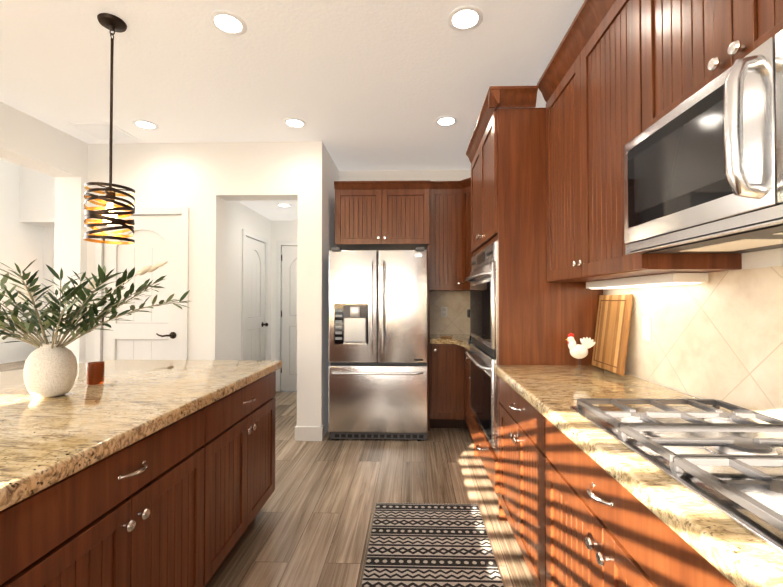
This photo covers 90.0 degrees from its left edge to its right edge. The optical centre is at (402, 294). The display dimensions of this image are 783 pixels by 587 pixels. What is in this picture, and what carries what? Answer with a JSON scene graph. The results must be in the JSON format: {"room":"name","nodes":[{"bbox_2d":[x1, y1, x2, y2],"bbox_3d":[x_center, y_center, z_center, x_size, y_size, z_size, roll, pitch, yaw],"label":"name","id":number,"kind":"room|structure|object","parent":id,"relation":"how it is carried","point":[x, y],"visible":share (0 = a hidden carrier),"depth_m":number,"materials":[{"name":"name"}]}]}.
{"room":"kitchen","nodes":[
{"label":"kitchen","id":0,"kind":"room"},
{"bbox_2d":[0,360,535,586],"bbox_3d":[-3.547,1.392,3.163,9.740,0.100,11.360,0,-1,1],"label":"floor","id":1,"kind":"structure","parent":0,"point":[311,524],"depth_m":2.54,"materials":[{"name":"brown wood"}]},
{"bbox_2d":[0,368,279,586],"bbox_3d":[-1.562,0.873,0.738,1.516,0.865,3.460,0,-1,1],"label":"kitchen island","id":2,"kind":"object","parent":1,"relation":"on","point":[143,473],"depth_m":1.32,"materials":[{"name":"wood"}]},
{"bbox_2d":[0,360,281,507],"bbox_3d":[-1.579,0.415,0.746,1.540,0.050,3.520,0,-1,1],"label":"island countertop","id":3,"kind":"structure","parent":2,"relation":"on","point":[42,440],"depth_m":1.36,"materials":[{"name":"beige stone"}]},
{"bbox_2d":[0,260,189,397],"bbox_3d":[-1.363,0.129,1.580,1.022,0.546,0.677,0,-1,1],"label":"vase","id":4,"kind":"object","parent":3,"relation":"on","point":[49,369],"visible":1,"depth_m":1.53,"materials":[{"name":"beige"}]},
{"bbox_2d":[86,361,104,384],"bbox_3d":[-1.399,0.358,1.782,0.065,0.095,0.065,0,-1,1],"label":"candle","id":5,"kind":"object","parent":3,"relation":"on","point":[95,371],"visible":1,"depth_m":1.76,"materials":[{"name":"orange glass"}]},
{"bbox_2d":[328,247,427,440],"bbox_3d":[-0.220,0.463,3.983,0.920,1.784,0.876,0,-1,1],"label":"fridge","id":6,"kind":"object","parent":1,"relation":"on","point":[378,351],"visible":1,"depth_m":3.61,"materials":[{"name":"grey metal"}]},
{"bbox_2d":[362,502,503,586],"bbox_3d":[0.124,1.311,1.384,0.639,0.007,2.212,0,-1,1],"label":"rug","id":7,"kind":"object","parent":1,"relation":"on","point":[429,545],"visible":1,"depth_m":2.03,"materials":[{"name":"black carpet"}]},
{"bbox_2d":[426,245,473,435],"bbox_3d":[0.734,0.428,3.852,0.973,1.850,1.146,0,-1,1],"label":"base cabinet","id":8,"kind":"object","parent":1,"relation":"on","point":[448,363],"visible":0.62,"depth_m":3.89,"materials":[{"name":"wood"}]},
{"bbox_2d":[467,309,471,344],"bbox_3d":[0.668,0.280,3.390,0.200,0.299,0.140,0,-1,1],"label":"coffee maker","id":9,"kind":"object","parent":8,"relation":"on","point":[468,315],"visible":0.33,"depth_m":3.37,"materials":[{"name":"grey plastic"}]},
{"bbox_2d":[499,381,533,579],"bbox_3d":[0.862,0.890,1.861,0.613,0.865,0.864,0,-1,1],"label":"base cabinet","id":10,"kind":"object","parent":1,"relation":"on","point":[516,418],"depth_m":1.88,"materials":[{"name":"wood"}]},
{"bbox_2d":[466,86,602,520],"bbox_3d":[0.855,0.066,2.764,0.673,2.540,1.030,0,-1,1],"label":"tall cabinet","id":11,"kind":"object","parent":1,"relation":"on","point":[540,318],"visible":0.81,"depth_m":2.32,"materials":[{"name":"brown wood"}]},
{"bbox_2d":[465,241,497,452],"bbox_3d":[0.810,0.320,2.791,0.649,1.270,0.910,0,-1,1],"label":"double oven","id":12,"kind":"object","parent":11,"relation":"in","point":[482,356],"visible":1,"depth_m":2.58,"materials":[{"name":"grey metal"}]},
{"bbox_2d":[534,413,701,586],"bbox_3d":[0.841,0.878,1.034,0.613,0.865,1.040,0,-1,1],"label":"base cabinet","id":13,"kind":"object","parent":1,"relation":"on","point":[584,502],"depth_m":1.13,"materials":[{"name":"wood"}]},
{"bbox_2d":[494,365,782,586],"bbox_3d":[0.810,0.411,0.512,0.640,0.050,3.578,0,-1,1],"label":"countertop","id":14,"kind":"structure","parent":13,"relation":"on","point":[738,558],"depth_m":0.90,"materials":[{"name":"beige stone"}]},
{"bbox_2d":[565,333,595,369],"bbox_3d":[0.972,0.310,2.141,0.167,0.200,0.067,0,-1,1],"label":"rooster figurine","id":15,"kind":"object","parent":14,"relation":"on","point":[578,351],"visible":1,"depth_m":2.13,"materials":[{"name":"white ceramic"}]},
{"bbox_2d":[592,294,632,375],"bbox_3d":[1.125,0.205,2.116,0.068,0.408,0.325,0,-1,1],"label":"cutting board","id":16,"kind":"object","parent":14,"relation":"on","point":[612,332],"visible":0.98,"depth_m":2.08,"materials":[{"name":"brown wood"}]},
{"bbox_2d":[570,398,782,554],"bbox_3d":[0.825,0.372,0.909,0.510,0.040,0.910,0,-1,1],"label":"cooktop","id":17,"kind":"object","parent":14,"relation":"in","point":[729,464],"visible":1,"depth_m":0.94,"materials":[{"name":"silver metal"}]},
{"bbox_2d":[702,565,725,586],"bbox_3d":[0.817,0.864,0.146,0.613,0.865,0.984,0,-1,1],"label":"base cabinet","id":18,"kind":"object","parent":1,"relation":"on","point":[708,579],"depth_m":0.67,"materials":[{"name":"wood"}]},
{"bbox_2d":[0,0,584,220],"bbox_3d":[-3.547,-2.127,3.217,9.740,2.060,11.360,0,-1,1],"label":"ceiling","id":19,"kind":"structure","parent":0,"point":[368,85],"depth_m":2.52,"materials":[{"name":"white paint"}]},
{"bbox_2d":[0,101,81,176],"bbox_3d":[-3.189,-1.306,0.639,0.250,0.340,6.010,0,-1,1],"label":"beam","id":20,"kind":"structure","parent":19,"relation":"attached to","point":[29,141],"depth_m":3.24,"materials":[{"name":"white paint"}]},
{"bbox_2d":[66,122,137,139],"bbox_3d":[-2.626,-1.429,3.442,0.370,0.008,0.340,0,-1,1],"label":"ceiling vent","id":21,"kind":"object","parent":19,"relation":"in","point":[99,131],"visible":0.94,"depth_m":3.43,"materials":[{"name":"white"}]},
{"bbox_2d":[84,13,134,243],"bbox_3d":[-1.546,-0.866,2.075,0.216,1.174,0.216,0,-1,1],"label":"pendant light","id":22,"kind":"object","parent":19,"relation":"hanging from","point":[107,214],"visible":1,"depth_m":2.05,"materials":[{"name":"black metal"}]},
{"bbox_2d":[132,120,158,129],"bbox_3d":[-2.174,-1.432,3.310,0.188,0.006,0.188,0,-1,1],"label":"recessed light","id":23,"kind":"object","parent":19,"relation":"in","point":[144,124],"visible":1,"depth_m":3.30,"materials":[{"name":"white"}]},
{"bbox_2d":[209,10,246,35],"bbox_3d":[-0.935,-1.450,2.098,0.188,0.006,0.188,0,-1,1],"label":"recessed light","id":24,"kind":"object","parent":19,"relation":"in","point":[227,22],"visible":1,"depth_m":2.09,"materials":[{"name":"white plastic"}]},
{"bbox_2d":[277,203,290,206],"bbox_3d":[-1.427,-1.071,4.706,0.174,0.006,0.174,0,-1,1],"label":"recessed light","id":25,"kind":"object","parent":19,"relation":"in","point":[283,205],"visible":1,"depth_m":4.70,"materials":[{"name":"white"}]},
{"bbox_2d":[283,118,305,127],"bbox_3d":[-0.904,-1.433,3.277,0.188,0.006,0.188,0,-1,1],"label":"recessed light","id":26,"kind":"object","parent":19,"relation":"in","point":[294,122],"visible":1,"depth_m":3.27,"materials":[{"name":"white plastic"}]},
{"bbox_2d":[435,116,457,126],"bbox_3d":[0.360,-1.433,3.244,0.188,0.006,0.188,0,-1,1],"label":"recessed light","id":27,"kind":"object","parent":19,"relation":"in","point":[444,121],"visible":1,"depth_m":3.24,"materials":[{"name":"white plastic"}]},
{"bbox_2d":[447,6,482,31],"bbox_3d":[0.330,-1.451,2.065,0.188,0.006,0.188,0,-1,1],"label":"recessed light","id":28,"kind":"object","parent":19,"relation":"in","point":[465,18],"visible":1,"depth_m":2.06,"materials":[{"name":"white plastic"}]},
{"bbox_2d":[0,141,782,435],"bbox_3d":[-3.547,-0.858,3.197,9.740,4.400,11.360,0,-1,1],"label":"wall","id":29,"kind":"structure","parent":0,"point":[718,335],"depth_m":3.66,"materials":[{"name":"white paint"}]},
{"bbox_2d":[51,248,53,299],"bbox_3d":[-7.587,-0.462,8.826,0.670,1.160,0.062,0,-1,1],"label":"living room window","id":30,"kind":"structure","parent":29,"relation":"in","point":[53,268],"depth_m":8.84,"materials":[{"name":"white"}]},
{"bbox_2d":[93,207,188,361],"bbox_3d":[-2.447,0.269,3.763,0.890,2.165,0.218,0,-1,1],"label":"door frame","id":31,"kind":"structure","parent":29,"relation":"attached to","point":[99,260],"depth_m":3.66,"materials":[{"name":"white wood"}]},
{"bbox_2d":[102,215,181,360],"bbox_3d":[-2.453,0.299,3.660,0.747,2.085,0.094,0,-1,1],"label":"pantry door","id":32,"kind":"structure","parent":29,"relation":"in","point":[154,332],"depth_m":3.68,"materials":[{"name":"white wood"}]},
{"bbox_2d":[241,229,267,359],"bbox_3d":[-1.949,0.298,5.029,0.138,2.145,0.790,0,-1,1],"label":"door frame","id":33,"kind":"structure","parent":29,"relation":"attached to","point":[245,233],"depth_m":4.89,"materials":[{"name":"white wood"}]},
{"bbox_2d":[245,237,267,359],"bbox_3d":[-1.877,0.330,5.023,0.114,2.065,0.647,0,-1,1],"label":"closet door","id":34,"kind":"structure","parent":29,"relation":"in","point":[254,299],"depth_m":5.05,"materials":[{"name":"white wood"}]},
{"bbox_2d":[276,241,296,390],"bbox_3d":[-1.383,0.307,5.635,0.850,2.145,0.138,0,-1,1],"label":"door frame","id":35,"kind":"structure","parent":29,"relation":"attached to","point":[279,244],"depth_m":5.58,"materials":[{"name":"white wood"}]},
{"bbox_2d":[281,246,296,390],"bbox_3d":[-1.388,0.338,5.563,0.707,2.065,0.114,0,-1,1],"label":"door","id":36,"kind":"structure","parent":29,"relation":"in","point":[289,325],"depth_m":5.60,"materials":[{"name":"white wood"}]},
{"bbox_2d":[295,425,308,440],"bbox_3d":[-0.963,1.299,4.580,0.018,0.130,1.955,0,-1,1],"label":"baseboard","id":37,"kind":"structure","parent":29,"relation":"attached to","point":[303,433],"depth_m":3.60,"materials":[{"name":"white wood"}]},
{"bbox_2d":[334,181,429,250],"bbox_3d":[-0.199,-0.806,4.179,0.953,0.622,0.578,0,-1,1],"label":"upper cabinet","id":38,"kind":"object","parent":29,"relation":"attached to","point":[396,215],"depth_m":3.89,"materials":[{"name":"brown wood"}]},
{"bbox_2d":[430,181,453,290],"bbox_3d":[0.471,-0.607,4.238,0.378,1.130,0.418,0,-1,1],"label":"upper cabinet","id":39,"kind":"object","parent":29,"relation":"attached to","point":[441,192],"depth_m":4.08,"materials":[{"name":"brown wood"}]},
{"bbox_2d":[441,307,446,316],"bbox_3d":[0.467,0.199,4.429,0.070,0.115,0.006,0,-1,1],"label":"electrical outlet","id":40,"kind":"object","parent":29,"relation":"attached to","point":[443,311],"visible":1,"depth_m":4.43,"materials":[{"name":"white plastic"}]},
{"bbox_2d":[454,177,472,290],"bbox_3d":[0.890,-0.609,4.046,0.670,1.130,0.780,0,-1,1],"label":"upper cabinet","id":41,"kind":"object","parent":29,"relation":"attached to","point":[463,255],"depth_m":4.05,"materials":[{"name":"brown wood"}]},
{"bbox_2d":[541,0,741,283],"bbox_3d":[1.000,-0.669,1.798,0.333,1.180,1.030,0,-1,1],"label":"upper cabinet","id":42,"kind":"object","parent":29,"relation":"attached to","point":[616,77],"depth_m":1.67,"materials":[{"name":"brown wood"}]},
{"bbox_2d":[642,317,650,341],"bbox_3d":[1.161,0.165,1.869,0.008,0.115,0.070,0,-1,1],"label":"light switch","id":43,"kind":"object","parent":29,"relation":"attached to","point":[646,328],"visible":1,"depth_m":1.86,"materials":[{"name":"white plastic"}]},
{"bbox_2d":[649,0,782,126],"bbox_3d":[0.978,-0.896,0.964,0.333,0.750,0.770,0,-1,1],"label":"upper cabinet","id":44,"kind":"object","parent":29,"relation":"attached to","point":[692,43],"depth_m":1.10,"materials":[{"name":"brown wood"}]},
{"bbox_2d":[623,29,782,254],"bbox_3d":[0.911,-0.328,0.957,0.467,0.377,0.760,0,-1,1],"label":"microwave","id":45,"kind":"object","parent":44,"relation":"attached to","point":[703,169],"visible":1,"depth_m":0.95,"materials":[{"name":"grey metal"}]}
]}

